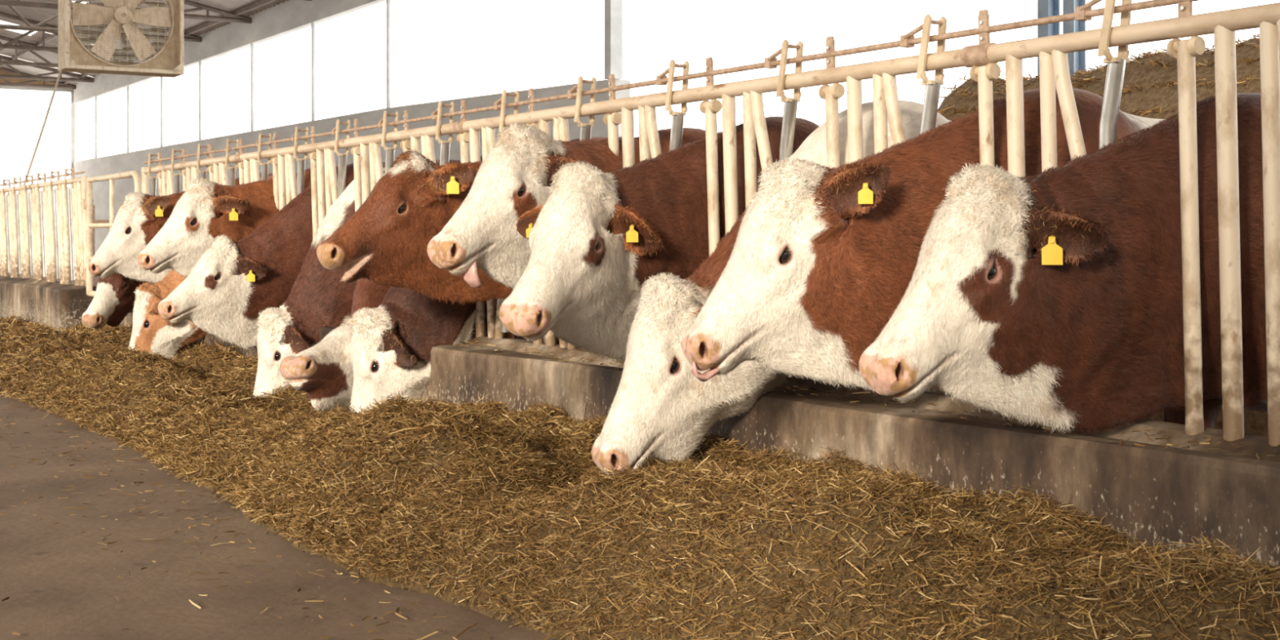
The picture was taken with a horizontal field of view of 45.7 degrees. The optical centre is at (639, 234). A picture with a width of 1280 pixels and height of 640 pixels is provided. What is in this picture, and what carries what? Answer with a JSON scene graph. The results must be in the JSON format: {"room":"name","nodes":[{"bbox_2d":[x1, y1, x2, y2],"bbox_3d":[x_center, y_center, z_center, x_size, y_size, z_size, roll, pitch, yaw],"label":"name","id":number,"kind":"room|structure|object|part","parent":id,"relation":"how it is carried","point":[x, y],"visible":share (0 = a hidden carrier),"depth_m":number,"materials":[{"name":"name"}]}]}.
{"room":"farm building","nodes":[
{"label":"farm building","id":0,"kind":"room"},
{"bbox_2d":[0,70,70,84],"bbox_3d":[-22.015,-4.865,38.129,14.900,1.730,0.100,0,0,-32],"label":"wall","id":1,"kind":"structure","parent":0,"point":[11,80],"depth_m":41.27,"materials":[{"name":"grey metal"}]},
{"bbox_2d":[0,85,75,184],"bbox_3d":[-22.015,-1.530,38.129,15.000,5.060,0.200,0,0,-32],"label":"wall","id":2,"kind":"structure","parent":0,"point":[73,105],"depth_m":42.00,"materials":[{"name":"white paint"}]},
{"bbox_2d":[0,88,71,195],"bbox_3d":[-22.015,-1.950,38.129,14.900,4.100,0.001,0,0,-32],"label":"window","id":3,"kind":"structure","parent":2,"relation":"in","point":[23,113],"depth_m":41.52,"materials":[{"name":"glass"}]},
{"bbox_2d":[0,0,288,84],"bbox_3d":[-9.548,-4.900,18.208,15.700,1.700,47.000,0,0,-32],"label":"roof trusses","id":4,"kind":"structure","parent":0,"point":[37,14],"depth_m":32.59,"materials":[{"name":"metal"}]},
{"bbox_2d":[0,20,30,34],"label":"window","id":5,"kind":"structure","parent":4,"relation":"attached to","point":[2,22],"depth_m":34.30,"materials":[{"name":"glass"}]},
{"bbox_2d":[0,33,57,67],"bbox_3d":[-4.928,-4.490,21.099,0.060,0.080,47.000,0,0,-32],"label":"beam","id":6,"kind":"structure","parent":4,"relation":"attached to","point":[51,37],"depth_m":35.90,"materials":[{"name":"metal"}]},
{"bbox_2d":[57,0,183,77],"bbox_3d":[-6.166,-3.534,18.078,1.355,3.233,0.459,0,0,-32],"label":"fan","id":7,"kind":"object","parent":4,"relation":"hanging from","point":[167,61],"visible":0.99,"depth_m":18.04,"materials":[{"name":"beige metal"}]},
{"bbox_2d":[22,69,62,185],"bbox_3d":[-6.730,-1.224,17.141,0.022,1.391,1.175,0,0,-2],"label":"rope","id":8,"kind":"object","parent":7,"relation":"hanging from","point":[60,70],"visible":0.91,"depth_m":17.15,"materials":[{"name":"beige fabric"}]},
{"bbox_3d":[-6.433,-2.572,17.881,0.469,0.252,0.107,0,0,-32],"label":"blade","id":9,"kind":"part","parent":7,"relation":"part of","materials":[{"name":"beige paint"}]},
{"bbox_3d":[-6.288,-2.292,17.955,0.393,0.499,0.089,0,0,-43],"label":"blade","id":10,"kind":"part","parent":7,"relation":"part of","materials":[{"name":"beige paint"}]},
{"bbox_3d":[-6.326,-2.888,17.962,0.422,0.493,0.096,0,0,-23],"label":"blade","id":11,"kind":"part","parent":7,"relation":"part of","materials":[{"name":"beige paint"}]},
{"bbox_3d":[-6.251,-2.297,18.177,0.180,0.180,0.110,0,0,-32],"label":"motor","id":12,"kind":"part","parent":7,"relation":"part of","materials":[{"name":"beige metal"}]},
{"bbox_3d":[-6.001,-2.903,18.134,0.393,0.499,0.089,0,0,-21],"label":"blade","id":13,"kind":"part","parent":7,"relation":"part of","materials":[{"name":"beige paint"}]},
{"bbox_3d":[-5.991,-2.306,18.172,0.422,0.493,0.096,0,0,-41],"label":"blade","id":14,"kind":"part","parent":7,"relation":"part of","materials":[{"name":"beige paint"}]},
{"bbox_3d":[-5.872,-2.623,18.232,0.469,0.252,0.107,0,0,-32],"label":"blade","id":15,"kind":"part","parent":7,"relation":"part of","materials":[{"name":"beige paint"}]},
{"bbox_2d":[62,0,275,84],"bbox_3d":[-3.487,-4.150,22.001,0.060,0.080,47.000,0,0,-32],"label":"beam","id":16,"kind":"structure","parent":4,"relation":"attached to","point":[262,2],"depth_m":29.63,"materials":[{"name":"metal"}]},
{"bbox_2d":[73,0,630,253],"bbox_3d":[-3.129,-1.625,22.226,0.255,5.250,47.000,0,0,-32],"label":"wall","id":17,"kind":"structure","parent":0,"point":[291,17],"depth_m":27.46,"materials":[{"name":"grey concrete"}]},
{"bbox_2d":[0,35,57,67],"bbox_3d":[-18.904,-4.830,33.156,14.919,1.686,0.100,0,0,-32],"label":"truss","id":18,"kind":"object","parent":17,"relation":"attached to","point":[48,64],"visible":0.39,"depth_m":35.87,"materials":[{"name":"metal"}]},
{"bbox_2d":[0,66,75,88],"bbox_3d":[-21.804,-4.830,37.789,14.919,1.686,0.100,0,0,-32],"label":"truss","id":19,"kind":"object","parent":17,"relation":"attached to","point":[61,85],"visible":0.79,"depth_m":41.09,"materials":[{"name":"metal"}]},
{"bbox_2d":[0,55,93,82],"bbox_3d":[-20.652,-4.830,35.949,14.919,1.686,0.100,0,0,-32],"label":"truss","id":20,"kind":"object","parent":17,"relation":"attached to","point":[84,79],"visible":0.76,"depth_m":39.24,"materials":[{"name":"metal"}]},
{"bbox_2d":[0,11,155,55],"bbox_3d":[-17.157,-4.830,30.363,14.919,1.686,0.100,0,0,-32],"label":"truss","id":21,"kind":"object","parent":17,"relation":"attached to","point":[6,46],"visible":0.38,"depth_m":32.82,"materials":[{"name":"metal"}]},
{"bbox_2d":[94,96,97,158],"bbox_3d":[-14.239,-2.805,39.784,0.040,1.621,0.055,0,0,-32],"label":"trim","id":22,"kind":"structure","parent":17,"relation":"attached to","point":[95,97],"depth_m":39.77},
{"bbox_2d":[0,0,201,42],"bbox_3d":[-15.409,-4.830,27.571,14.919,1.686,0.100,0,0,-32],"label":"truss","id":23,"kind":"object","parent":17,"relation":"attached to","point":[191,37],"visible":0.27,"depth_m":29.89,"materials":[{"name":"metal"}]},
{"bbox_2d":[0,0,252,23],"bbox_3d":[-13.661,-4.830,24.778,14.919,1.686,0.100,0,0,-32],"label":"truss","id":24,"kind":"object","parent":17,"relation":"attached to","point":[237,19],"visible":0.68,"depth_m":28.16,"materials":[{"name":"metal"}]},
{"bbox_2d":[126,84,128,152],"bbox_3d":[-12.422,-2.799,36.881,0.040,1.633,0.055,0,0,-32],"label":"trim","id":25,"kind":"structure","parent":17,"relation":"attached to","point":[127,86],"depth_m":36.86,"materials":[{"name":"grey metal"}]},
{"bbox_2d":[160,76,163,146],"bbox_3d":[-10.780,-2.793,34.257,0.040,1.644,0.055,0,0,-32],"label":"trim","id":26,"kind":"structure","parent":17,"relation":"attached to","point":[162,77],"depth_m":34.23,"materials":[{"name":"grey metal"}]},
{"bbox_2d":[199,60,201,140],"bbox_3d":[-9.167,-2.788,31.681,0.040,1.655,0.055,0,0,-32],"label":"trim","id":27,"kind":"structure","parent":17,"relation":"attached to","point":[200,61],"depth_m":31.66,"materials":[{"name":"grey metal"}]},
{"bbox_2d":[250,43,253,131],"bbox_3d":[-7.335,-2.782,28.753,0.040,1.667,0.055,0,0,-32],"label":"trim","id":28,"kind":"structure","parent":17,"relation":"attached to","point":[251,44],"depth_m":28.73,"materials":[{"name":"grey metal"}]},
{"bbox_2d":[311,22,315,120],"bbox_3d":[-5.580,-2.776,25.949,0.040,1.679,0.055,0,0,-32],"label":"trim","id":29,"kind":"structure","parent":17,"relation":"attached to","point":[313,23],"depth_m":25.93,"materials":[{"name":"grey metal"}]},
{"bbox_2d":[386,0,390,107],"bbox_3d":[-3.833,-2.770,23.157,0.040,1.691,0.055,0,0,-32],"label":"trim","id":30,"kind":"structure","parent":17,"relation":"attached to","point":[388,2],"depth_m":23.14,"materials":[{"name":"grey metal"}]},
{"bbox_2d":[604,0,622,79],"bbox_3d":[-0.306,-2.703,17.521,0.160,1.824,0.140,0,0,-32],"label":"trim","id":31,"kind":"structure","parent":17,"relation":"attached to","point":[613,9],"depth_m":17.47,"materials":[{"name":"white metal"}]},
{"bbox_2d":[0,272,791,639],"bbox_3d":[-9.124,1.000,18.473,15.900,0.001,47.000,0,0,-32],"label":"floor","id":32,"kind":"structure","parent":0,"point":[66,602],"depth_m":4.57,"materials":[{"name":"grey concrete"}]},
{"bbox_2d":[0,275,96,332],"bbox_3d":[-8.183,0.736,18.797,0.352,0.528,11.450,0,0,-32],"label":"concrete wall","id":33,"kind":"structure","parent":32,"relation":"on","point":[60,305],"depth_m":14.61,"materials":[{"name":"concrete"}]},
{"bbox_2d":[0,167,88,286],"bbox_3d":[-7.610,-0.066,18.017,0.109,1.153,9.440,0,0,-32],"label":"fence","id":34,"kind":"object","parent":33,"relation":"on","point":[43,233],"visible":0.95,"depth_m":15.58,"materials":[{"name":"metal"}]},
{"bbox_3d":[-7.521,0.014,17.893,0.078,0.974,0.048,0,0,-32],"label":"post","id":35,"kind":"part","parent":34,"relation":"part of","materials":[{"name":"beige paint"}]},
{"bbox_3d":[-7.464,0.006,17.798,0.082,1.009,0.048,0,0,-32],"label":"post","id":36,"kind":"part","parent":34,"relation":"part of","materials":[{"name":"beige metal"}]},
{"bbox_3d":[-7.400,0.006,17.697,0.076,1.008,0.042,0,0,-32],"label":"post","id":37,"kind":"part","parent":34,"relation":"part of","materials":[{"name":"beige metal"}]},
{"bbox_3d":[-7.161,0.014,17.318,0.078,0.974,0.048,0,0,-32],"label":"post","id":38,"kind":"part","parent":34,"relation":"part of","materials":[{"name":"beige metal"}]},
{"bbox_3d":[-7.104,0.006,17.223,0.082,1.009,0.048,0,0,-32],"label":"post","id":39,"kind":"part","parent":34,"relation":"part of","materials":[{"name":"beige metal"}]},
{"bbox_3d":[-7.040,0.006,17.121,0.076,1.008,0.042,0,0,-32],"label":"post","id":40,"kind":"part","parent":34,"relation":"part of","materials":[{"name":"beige metal"}]},
{"bbox_3d":[-6.801,0.014,16.742,0.078,0.974,0.048,0,0,-32],"label":"post","id":41,"kind":"part","parent":34,"relation":"part of","materials":[{"name":"beige metal"}]},
{"bbox_3d":[-6.744,0.006,16.647,0.082,1.009,0.048,0,0,-32],"label":"post","id":42,"kind":"part","parent":34,"relation":"part of","materials":[{"name":"beige metal"}]},
{"bbox_3d":[-6.680,0.006,16.546,0.076,1.008,0.042,0,0,-32],"label":"post","id":43,"kind":"part","parent":34,"relation":"part of","materials":[{"name":"beige metal"}]},
{"bbox_3d":[-6.441,0.014,16.167,0.078,0.974,0.048,0,0,-32],"label":"post","id":44,"kind":"part","parent":34,"relation":"part of","materials":[{"name":"beige metal"}]},
{"bbox_3d":[-6.383,0.006,16.072,0.082,1.009,0.048,0,0,-32],"label":"post","id":45,"kind":"part","parent":34,"relation":"part of","materials":[{"name":"beige metal"}]},
{"bbox_3d":[-6.320,0.006,15.970,0.076,1.008,0.042,0,0,-32],"label":"post","id":46,"kind":"part","parent":34,"relation":"part of","materials":[{"name":"beige metal"}]},
{"bbox_3d":[-7.618,-0.507,18.012,0.052,0.052,9.380,0,0,-32],"label":"rail","id":47,"kind":"part","parent":34,"relation":"part of","materials":[{"name":"metal"}]},
{"bbox_3d":[-7.620,-0.575,18.011,0.019,0.019,9.380,0,0,-32],"label":"control rod","id":48,"kind":"part","parent":34,"relation":"part of","materials":[{"name":"metal"}]},
{"bbox_3d":[-6.080,0.014,15.591,0.078,0.974,0.048,0,0,-32],"label":"post","id":49,"kind":"part","parent":34,"relation":"part of","materials":[{"name":"beige metal"}]},
{"bbox_3d":[-6.023,0.006,15.496,0.082,1.009,0.048,0,0,-32],"label":"post","id":50,"kind":"part","parent":34,"relation":"part of","materials":[{"name":"beige metal"}]},
{"bbox_3d":[-5.959,0.006,15.394,0.076,1.008,0.042,0,0,-32],"label":"post","id":51,"kind":"part","parent":34,"relation":"part of","materials":[{"name":"beige metal"}]},
{"bbox_3d":[-5.720,0.014,15.015,0.078,0.974,0.048,0,0,-32],"label":"post","id":52,"kind":"part","parent":34,"relation":"part of","materials":[{"name":"beige metal"}]},
{"bbox_3d":[-5.663,0.006,14.921,0.082,1.009,0.048,0,0,-32],"label":"post","id":53,"kind":"part","parent":34,"relation":"part of","materials":[{"name":"beige metal"}]},
{"bbox_3d":[-5.599,0.006,14.819,0.076,1.008,0.042,0,0,-32],"label":"post","id":54,"kind":"part","parent":34,"relation":"part of","materials":[{"name":"beige metal"}]},
{"bbox_3d":[-5.360,0.014,14.440,0.078,0.974,0.048,0,0,-32],"label":"post","id":55,"kind":"part","parent":34,"relation":"part of","materials":[{"name":"beige metal"}]},
{"bbox_3d":[-5.303,0.006,14.345,0.082,1.009,0.048,0,0,-32],"label":"post","id":56,"kind":"part","parent":34,"relation":"part of","materials":[{"name":"beige metal"}]},
{"bbox_3d":[-5.239,0.006,14.243,0.076,1.008,0.042,0,0,-32],"label":"post","id":57,"kind":"part","parent":34,"relation":"part of","materials":[{"name":"beige metal"}]},
{"bbox_3d":[-5.116,-0.018,14.045,0.095,1.039,0.060,0,0,-32],"label":"post","id":58,"kind":"part","parent":34,"relation":"part of","materials":[{"name":"beige metal"}]},
{"bbox_2d":[83,170,141,297],"bbox_3d":[-4.523,0.020,13.100,0.070,1.096,2.172,0,0,-32],"label":"gate","id":59,"kind":"object","parent":34,"relation":"attached to","point":[88,202],"visible":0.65,"depth_m":13.76,"materials":[{"name":"metal"}]},
{"bbox_2d":[92,204,109,286],"bbox_3d":[-6.264,0.325,18.494,0.832,1.350,0.057,0,0,-32],"label":"divider","id":60,"kind":"object","parent":32,"relation":"on","point":[94,220],"visible":0.03,"depth_m":18.28,"materials":[{"name":"metal"}]},
{"bbox_3d":[-6.591,0.325,18.290,0.060,1.350,0.057,0,0,-32],"label":"post","id":61,"kind":"part","parent":60,"relation":"part of","materials":[{"name":"metal"}]},
{"bbox_2d":[81,272,146,329],"bbox_3d":[-2.878,0.318,11.645,2.728,1.445,0.698,0,0,-32],"label":"cow","id":62,"kind":"object","parent":32,"relation":"on","point":[114,298],"visible":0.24,"depth_m":10.94},
{"bbox_2d":[88,173,272,283],"bbox_3d":[-2.511,0.278,11.072,2.895,1.445,0.696,0,0,-32],"label":"cow","id":63,"kind":"object","parent":32,"relation":"on","point":[140,217],"visible":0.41,"depth_m":10.36},
{"bbox_2d":[128,175,272,359],"bbox_3d":[-2.155,0.318,10.494,2.725,1.445,0.696,0,0,-32],"label":"cow","id":64,"kind":"object","parent":32,"relation":"on","point":[150,331],"visible":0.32,"depth_m":9.83},
{"bbox_2d":[0,393,489,639],"bbox_3d":[-3.579,0.992,8.081,0.930,0.031,14.529,0,0,-32],"label":"litter","id":65,"kind":"object","parent":32,"relation":"on","point":[102,446],"visible":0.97,"depth_m":5.15,"materials":[{"name":"beige plant"}]},
{"bbox_2d":[0,419,561,639],"bbox_3d":[-6.775,0.991,10.790,3.722,0.027,22.499,0,0,-32],"label":"debris","id":66,"kind":"object","parent":32,"relation":"on","point":[176,531],"visible":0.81,"depth_m":4.39,"materials":[{"name":"plant"}]},
{"bbox_2d":[253,160,396,398],"bbox_3d":[-1.004,0.307,8.812,2.557,1.446,0.696,0,0,-32],"label":"cow","id":67,"kind":"object","parent":32,"relation":"on","point":[317,298],"visible":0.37,"depth_m":8.18},
{"bbox_2d":[137,165,514,338],"bbox_3d":[-1.798,0.278,9.917,2.911,1.447,0.696,0,0,-32],"label":"cow","id":68,"kind":"object","parent":32,"relation":"on","point":[207,210],"visible":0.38,"depth_m":9.19},
{"bbox_2d":[157,161,559,351],"bbox_3d":[-1.448,0.278,9.334,2.937,1.445,0.696,0,0,-32],"label":"cow","id":69,"kind":"object","parent":32,"relation":"on","point":[224,295],"visible":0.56,"depth_m":8.78},
{"bbox_2d":[280,159,460,411],"bbox_3d":[-0.745,0.328,8.074,2.837,1.446,0.816,0,0,-40],"label":"cow","id":70,"kind":"object","parent":32,"relation":"on","point":[324,371],"visible":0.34,"depth_m":7.08},
{"bbox_2d":[349,155,533,412],"bbox_3d":[-0.298,0.318,7.652,2.533,1.446,0.696,0,0,-32],"label":"cow","id":71,"kind":"object","parent":32,"relation":"on","point":[392,343],"visible":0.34,"depth_m":6.92},
{"bbox_2d":[316,136,819,380],"bbox_3d":[-0.031,0.278,7.018,2.992,1.445,0.695,0,0,-32],"label":"cow","id":72,"kind":"object","parent":32,"relation":"on","point":[385,242],"visible":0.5,"depth_m":6.36},
{"bbox_2d":[0,314,1279,639],"bbox_3d":[-2.079,0.783,7.370,1.563,0.541,15.700,0,0,-32],"label":"straw feed","id":73,"kind":"object","parent":32,"relation":"on","point":[487,510],"visible":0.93,"depth_m":3.91,"materials":[{"name":"brown plant"}]},
{"bbox_2d":[498,116,819,380],"bbox_3d":[0.716,0.278,5.884,2.930,1.446,0.698,0,0,-32],"label":"cow","id":74,"kind":"object","parent":32,"relation":"on","point":[597,237],"visible":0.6,"depth_m":5.26},
{"bbox_2d":[426,121,947,393],"bbox_3d":[0.371,0.278,6.451,2.924,1.449,0.762,0,0,-32],"label":"cow","id":75,"kind":"object","parent":32,"relation":"on","point":[513,179],"visible":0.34,"depth_m":5.62},
{"bbox_2d":[117,311,1279,570],"bbox_3d":[-0.543,0.736,6.591,0.352,0.528,13.750,0,0,-32],"label":"curb","id":76,"kind":"object","parent":32,"relation":"on","point":[1153,491],"visible":0.29,"depth_m":4.03,"materials":[{"name":"concrete"}]},
{"bbox_2d":[141,0,1279,446],"bbox_3d":[-0.853,-0.066,7.220,0.109,1.153,11.754,0,0,-32],"label":"fence","id":77,"kind":"object","parent":76,"relation":"on","point":[1052,51],"visible":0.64,"depth_m":4.44,"materials":[{"name":"metal"}]},
{"bbox_3d":[-3.949,-0.018,12.180,0.095,1.039,0.060,0,0,-32],"label":"post","id":78,"kind":"part","parent":77,"relation":"part of","materials":[{"name":"beige metal"}]},
{"bbox_3d":[-3.695,0.014,11.779,0.078,0.974,0.048,0,0,-32],"label":"post","id":79,"kind":"part","parent":77,"relation":"part of","materials":[{"name":"beige metal"}]},
{"bbox_3d":[-3.637,0.006,11.684,0.082,1.009,0.048,0,0,-32],"label":"post","id":80,"kind":"part","parent":77,"relation":"part of","materials":[{"name":"beige metal"}]},
{"bbox_3d":[-3.574,0.006,11.582,0.076,1.008,0.042,0,0,-32],"label":"post","id":81,"kind":"part","parent":77,"relation":"part of","materials":[{"name":"beige metal"}]},
{"bbox_3d":[-3.334,0.014,11.204,0.078,0.974,0.048,0,0,-32],"label":"post","id":82,"kind":"part","parent":77,"relation":"part of","materials":[{"name":"beige metal"}]},
{"bbox_3d":[-3.277,0.006,11.108,0.082,1.009,0.048,0,0,-32],"label":"post","id":83,"kind":"part","parent":77,"relation":"part of","materials":[{"name":"beige metal"}]},
{"bbox_3d":[-3.213,0.006,11.007,0.076,1.008,0.042,0,0,-32],"label":"post","id":84,"kind":"part","parent":77,"relation":"part of","materials":[{"name":"beige metal"}]},
{"bbox_3d":[-2.974,0.014,10.628,0.078,0.974,0.048,0,0,-32],"label":"post","id":85,"kind":"part","parent":77,"relation":"part of","materials":[{"name":"beige metal"}]},
{"bbox_3d":[-2.917,0.006,10.533,0.082,1.009,0.048,0,0,-32],"label":"post","id":86,"kind":"part","parent":77,"relation":"part of","materials":[{"name":"beige metal"}]},
{"bbox_3d":[-2.853,0.006,10.431,0.076,1.008,0.042,0,0,-32],"label":"post","id":87,"kind":"part","parent":77,"relation":"part of","materials":[{"name":"beige metal"}]},
{"bbox_3d":[-2.614,0.014,10.052,0.078,0.974,0.048,0,0,-32],"label":"post","id":88,"kind":"part","parent":77,"relation":"part of","materials":[{"name":"beige metal"}]},
{"bbox_3d":[-2.557,0.006,9.957,0.082,1.009,0.048,0,0,-32],"label":"post","id":89,"kind":"part","parent":77,"relation":"part of","materials":[{"name":"beige metal"}]},
{"bbox_3d":[-2.493,0.006,9.856,0.076,1.008,0.042,0,0,-32],"label":"post","id":90,"kind":"part","parent":77,"relation":"part of","materials":[{"name":"beige metal"}]},
{"bbox_3d":[-2.254,0.014,9.477,0.078,0.974,0.048,0,0,-32],"label":"post","id":91,"kind":"part","parent":77,"relation":"part of","materials":[{"name":"beige metal"}]},
{"bbox_3d":[-2.196,0.006,9.382,0.082,1.009,0.048,0,0,-32],"label":"post","id":92,"kind":"part","parent":77,"relation":"part of","materials":[{"name":"beige metal"}]},
{"bbox_3d":[-2.133,0.006,9.280,0.076,1.008,0.042,0,0,-32],"label":"post","id":93,"kind":"part","parent":77,"relation":"part of","materials":[{"name":"beige metal"}]},
{"bbox_3d":[-1.894,0.014,8.901,0.078,0.974,0.048,0,0,-32],"label":"post","id":94,"kind":"part","parent":77,"relation":"part of","materials":[{"name":"beige metal"}]},
{"bbox_3d":[-1.836,0.006,8.806,0.082,1.009,0.048,0,0,-32],"label":"post","id":95,"kind":"part","parent":77,"relation":"part of","materials":[{"name":"beige metal"}]},
{"bbox_3d":[-1.773,0.006,8.704,0.076,1.008,0.042,0,0,-32],"label":"post","id":96,"kind":"part","parent":77,"relation":"part of","materials":[{"name":"beige metal"}]},
{"bbox_3d":[-1.534,0.014,8.326,0.078,0.974,0.048,0,0,-32],"label":"post","id":97,"kind":"part","parent":77,"relation":"part of","materials":[{"name":"beige metal"}]},
{"bbox_3d":[-1.476,0.006,8.231,0.082,1.009,0.048,0,0,-32],"label":"post","id":98,"kind":"part","parent":77,"relation":"part of","materials":[{"name":"beige metal"}]},
{"bbox_3d":[-1.412,0.006,8.129,0.076,1.008,0.042,0,0,-32],"label":"post","id":99,"kind":"part","parent":77,"relation":"part of","materials":[{"name":"beige metal"}]},
{"bbox_3d":[-1.173,0.014,7.750,0.078,0.974,0.048,0,0,-32],"label":"post","id":100,"kind":"part","parent":77,"relation":"part of","materials":[{"name":"beige metal"}]},
{"bbox_3d":[-1.116,0.006,7.655,0.082,1.009,0.048,0,0,-32],"label":"post","id":101,"kind":"part","parent":77,"relation":"part of","materials":[{"name":"beige metal"}]},
{"bbox_3d":[-1.052,0.006,7.553,0.076,1.008,0.042,0,0,-32],"label":"post","id":102,"kind":"part","parent":77,"relation":"part of","materials":[{"name":"beige metal"}]},
{"bbox_3d":[-0.813,0.014,7.175,0.078,0.974,0.048,0,0,-32],"label":"post","id":103,"kind":"part","parent":77,"relation":"part of","materials":[{"name":"beige metal"}]},
{"bbox_3d":[-0.756,0.006,7.080,0.082,1.009,0.048,0,0,-32],"label":"post","id":104,"kind":"part","parent":77,"relation":"part of","materials":[{"name":"beige metal"}]},
{"bbox_3d":[-0.692,0.006,6.978,0.076,1.008,0.042,0,0,-32],"label":"post","id":105,"kind":"part","parent":77,"relation":"part of","materials":[{"name":"beige metal"}]},
{"bbox_3d":[-0.453,0.014,6.599,0.078,0.974,0.048,0,0,-32],"label":"post","id":106,"kind":"part","parent":77,"relation":"part of","materials":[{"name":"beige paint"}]},
{"bbox_3d":[-0.395,0.006,6.504,0.082,1.009,0.048,0,0,-32],"label":"post","id":107,"kind":"part","parent":77,"relation":"part of","materials":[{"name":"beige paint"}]},
{"bbox_3d":[-0.332,0.006,6.402,0.076,1.008,0.042,0,0,-32],"label":"post","id":108,"kind":"part","parent":77,"relation":"part of","materials":[{"name":"beige metal"}]},
{"bbox_3d":[-0.093,0.014,6.023,0.078,0.974,0.048,0,0,-32],"label":"post","id":109,"kind":"part","parent":77,"relation":"part of","materials":[{"name":"beige metal"}]},
{"bbox_3d":[-0.035,0.006,5.928,0.082,1.009,0.048,0,0,-32],"label":"post","id":110,"kind":"part","parent":77,"relation":"part of","materials":[{"name":"beige metal"}]},
{"bbox_3d":[0.029,0.006,5.827,0.076,1.008,0.042,0,0,-32],"label":"post","id":111,"kind":"part","parent":77,"relation":"part of","materials":[{"name":"beige metal"}]},
{"bbox_3d":[-0.909,-0.575,7.288,0.019,0.019,11.520,0,0,-32],"label":"control rod","id":112,"kind":"part","parent":77,"relation":"part of","materials":[{"name":"metal"}]},
{"bbox_3d":[-0.907,-0.507,7.289,0.052,0.052,11.520,0,0,-32],"label":"rail","id":113,"kind":"part","parent":77,"relation":"part of","materials":[{"name":"metal"}]},
{"bbox_3d":[0.268,0.014,5.448,0.078,0.974,0.048,0,0,-32],"label":"post","id":114,"kind":"part","parent":77,"relation":"part of","materials":[{"name":"beige metal"}]},
{"bbox_3d":[0.325,0.006,5.353,0.082,1.009,0.048,0,0,-32],"label":"post","id":115,"kind":"part","parent":77,"relation":"part of","materials":[{"name":"beige metal"}]},
{"bbox_3d":[0.389,0.006,5.251,0.076,1.008,0.042,0,0,-32],"label":"post","id":116,"kind":"part","parent":77,"relation":"part of","materials":[{"name":"beige metal"}]},
{"bbox_3d":[0.628,0.014,4.872,0.078,0.974,0.048,0,0,-32],"label":"post","id":117,"kind":"part","parent":77,"relation":"part of","materials":[{"name":"beige metal"}]},
{"bbox_3d":[0.685,0.006,4.777,0.082,1.009,0.048,0,0,-32],"label":"post","id":118,"kind":"part","parent":77,"relation":"part of","materials":[{"name":"beige metal"}]},
{"bbox_3d":[0.749,0.006,4.676,0.076,1.008,0.042,0,0,-32],"label":"post","id":119,"kind":"part","parent":77,"relation":"part of","materials":[{"name":"beige metal"}]},
{"bbox_3d":[0.988,0.014,4.297,0.078,0.974,0.048,0,0,-32],"label":"post","id":120,"kind":"part","parent":77,"relation":"part of","materials":[{"name":"beige metal"}]},
{"bbox_3d":[1.046,0.006,4.202,0.082,1.009,0.048,0,0,-32],"label":"post","id":121,"kind":"part","parent":77,"relation":"part of","materials":[{"name":"beige metal"}]},
{"bbox_3d":[1.109,0.006,4.100,0.076,1.008,0.042,0,0,-32],"label":"post","id":122,"kind":"part","parent":77,"relation":"part of","materials":[{"name":"beige metal"}]},
{"bbox_3d":[1.348,0.014,3.721,0.078,0.974,0.048,0,0,-32],"label":"post","id":123,"kind":"part","parent":77,"relation":"part of","materials":[{"name":"beige metal"}]},
{"bbox_3d":[1.406,0.006,3.626,0.082,1.009,0.048,0,0,-32],"label":"post","id":124,"kind":"part","parent":77,"relation":"part of","materials":[{"name":"beige metal"}]},
{"bbox_3d":[1.469,0.006,3.524,0.076,1.008,0.042,0,0,-32],"label":"post","id":125,"kind":"part","parent":77,"relation":"part of","materials":[{"name":"beige metal"}]},
{"bbox_2d":[322,324,1279,459],"bbox_3d":[-0.994,0.488,7.289,0.358,0.042,11.814,0,0,-32],"label":"straw","id":126,"kind":"object","parent":76,"relation":"on","point":[487,343],"visible":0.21,"depth_m":4.34,"materials":[{"name":"plant"}]},
{"bbox_2d":[591,100,951,475],"bbox_3d":[1.096,0.267,5.319,2.783,1.446,0.696,0,0,-32],"label":"cow","id":127,"kind":"object","parent":32,"relation":"on","point":[659,409],"visible":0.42,"depth_m":4.69},
{"bbox_2d":[681,87,1166,395],"bbox_3d":[1.450,0.278,4.739,2.900,1.446,0.698,0,0,-32],"label":"cow","id":128,"kind":"object","parent":32,"relation":"on","point":[820,260],"visible":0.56,"depth_m":4.15},
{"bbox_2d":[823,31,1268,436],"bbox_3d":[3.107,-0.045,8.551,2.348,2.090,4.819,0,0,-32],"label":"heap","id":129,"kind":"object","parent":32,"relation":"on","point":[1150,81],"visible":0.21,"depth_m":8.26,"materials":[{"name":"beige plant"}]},
{"bbox_2d":[1037,0,1060,75],"bbox_3d":[3.197,-1.575,11.887,0.200,5.150,0.200,0,0,-32],"label":"column","id":130,"kind":"structure","parent":32,"relation":"on","point":[1046,8],"depth_m":11.88,"materials":[{"name":"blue metal"}]},
{"bbox_2d":[858,93,1267,435],"bbox_3d":[1.822,0.348,4.172,2.870,1.445,0.696,0,0,-32],"label":"cow","id":131,"kind":"object","parent":32,"relation":"on","point":[1054,296],"visible":0.9,"depth_m":3.68},
{"bbox_2d":[1062,0,1085,75],"bbox_3d":[3.334,-1.575,11.667,0.200,5.150,0.200,0,0,-32],"label":"column","id":132,"kind":"structure","parent":32,"relation":"on","point":[1077,60],"depth_m":11.65,"materials":[{"name":"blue metal"}]}
]}

